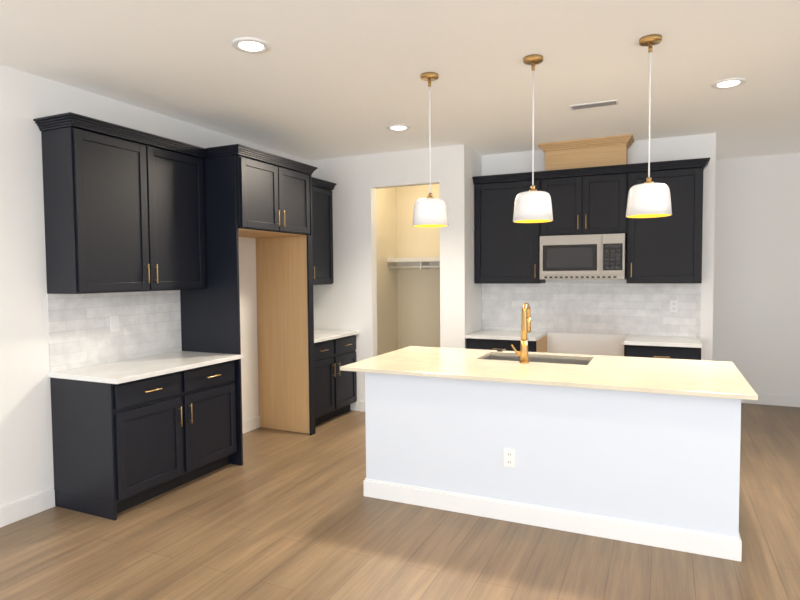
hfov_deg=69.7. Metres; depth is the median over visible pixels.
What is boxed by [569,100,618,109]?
ceiling vent
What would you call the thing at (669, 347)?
base cabinet
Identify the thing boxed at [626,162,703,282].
upper cabinet
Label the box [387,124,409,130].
recessed light
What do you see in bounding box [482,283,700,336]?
tile backsplash
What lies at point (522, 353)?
faucet
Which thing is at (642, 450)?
kitchen island
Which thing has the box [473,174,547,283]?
upper cabinet
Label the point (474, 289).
wall
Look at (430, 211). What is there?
pendant light
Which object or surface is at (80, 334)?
tile backsplash
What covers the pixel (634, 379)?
island countertop
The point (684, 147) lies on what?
wall
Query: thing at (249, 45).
recessed light
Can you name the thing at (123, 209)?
upper cabinet
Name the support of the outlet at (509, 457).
attached to the kitchen island
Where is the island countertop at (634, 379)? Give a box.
[340,354,757,401]
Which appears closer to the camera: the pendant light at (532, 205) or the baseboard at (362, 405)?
the pendant light at (532, 205)
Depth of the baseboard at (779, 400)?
6.63 m
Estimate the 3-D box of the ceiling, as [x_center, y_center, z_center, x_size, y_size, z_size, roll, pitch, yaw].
[0.905,-1.467,2.037,7.640,0.100,11.226,1,3,25]
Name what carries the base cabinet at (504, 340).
on the floor
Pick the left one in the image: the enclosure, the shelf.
the enclosure
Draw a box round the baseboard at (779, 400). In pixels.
[741,393,799,406]
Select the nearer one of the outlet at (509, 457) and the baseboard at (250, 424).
the outlet at (509, 457)
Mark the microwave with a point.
(597, 256)
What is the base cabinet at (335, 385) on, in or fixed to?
on the floor
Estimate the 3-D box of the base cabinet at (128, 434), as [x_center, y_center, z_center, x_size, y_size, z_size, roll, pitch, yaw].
[-1.814,0.920,4.266,0.652,0.914,1.168,1,3,25]
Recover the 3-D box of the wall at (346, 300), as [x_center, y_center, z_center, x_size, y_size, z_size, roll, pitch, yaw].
[-0.159,-0.171,6.388,1.874,2.871,0.120,1,3,25]
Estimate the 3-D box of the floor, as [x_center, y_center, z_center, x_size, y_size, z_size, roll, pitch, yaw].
[0.930,1.500,2.173,7.640,0.100,11.226,1,3,25]
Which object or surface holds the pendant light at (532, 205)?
hanging from the ceiling
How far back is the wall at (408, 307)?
7.59 m
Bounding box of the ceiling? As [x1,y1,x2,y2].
[0,0,799,160]
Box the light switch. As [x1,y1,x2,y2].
[110,316,118,331]
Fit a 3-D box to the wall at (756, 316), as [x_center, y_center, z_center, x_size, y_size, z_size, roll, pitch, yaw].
[5.130,-0.210,6.278,3.457,2.871,0.120,1,3,25]
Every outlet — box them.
[504,448,514,467]
[670,300,677,311]
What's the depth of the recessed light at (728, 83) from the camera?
4.02 m
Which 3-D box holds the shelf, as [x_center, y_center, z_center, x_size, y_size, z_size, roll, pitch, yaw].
[0.466,-0.468,7.294,1.248,0.150,0.319,1,3,25]
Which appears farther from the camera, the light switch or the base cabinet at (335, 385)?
the base cabinet at (335, 385)
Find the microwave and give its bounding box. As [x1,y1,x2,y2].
[540,233,626,278]
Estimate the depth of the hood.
5.72 m
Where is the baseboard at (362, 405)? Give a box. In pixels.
[360,400,364,411]
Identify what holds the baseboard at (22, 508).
attached to the wall at (26, 441)
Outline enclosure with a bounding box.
[180,144,317,465]
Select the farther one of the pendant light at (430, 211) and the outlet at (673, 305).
the outlet at (673, 305)
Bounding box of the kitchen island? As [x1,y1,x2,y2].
[363,374,741,561]
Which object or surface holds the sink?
in the island countertop at (634, 379)
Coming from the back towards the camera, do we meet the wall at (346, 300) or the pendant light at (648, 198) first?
the wall at (346, 300)
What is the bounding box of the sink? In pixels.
[484,354,591,365]
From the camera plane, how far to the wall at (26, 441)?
3.75 m
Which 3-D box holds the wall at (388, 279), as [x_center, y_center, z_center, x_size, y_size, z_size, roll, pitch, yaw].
[-0.334,-0.206,7.176,0.100,2.871,1.170,1,3,25]
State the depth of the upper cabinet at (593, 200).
5.70 m
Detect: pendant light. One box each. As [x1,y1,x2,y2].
[412,72,448,226]
[513,54,552,222]
[626,34,671,217]
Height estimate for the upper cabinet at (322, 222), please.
1.140 m
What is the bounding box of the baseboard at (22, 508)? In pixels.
[0,488,54,527]
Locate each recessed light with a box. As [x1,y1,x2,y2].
[231,37,269,52]
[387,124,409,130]
[711,78,745,88]
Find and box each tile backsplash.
[47,290,181,371]
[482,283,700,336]
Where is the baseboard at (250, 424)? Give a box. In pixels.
[242,415,259,433]
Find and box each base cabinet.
[48,351,241,519]
[314,329,359,425]
[465,330,546,352]
[624,335,701,359]
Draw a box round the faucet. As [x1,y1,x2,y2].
[511,303,530,362]
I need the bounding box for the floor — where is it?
[0,403,799,599]
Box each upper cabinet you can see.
[33,112,207,293]
[312,177,336,284]
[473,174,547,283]
[548,166,627,235]
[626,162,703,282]
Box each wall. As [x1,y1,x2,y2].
[0,64,309,505]
[310,144,467,410]
[376,187,399,355]
[396,184,439,348]
[468,147,481,333]
[482,133,715,360]
[712,153,799,395]
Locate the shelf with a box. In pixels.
[387,257,439,268]
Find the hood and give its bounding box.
[538,134,633,170]

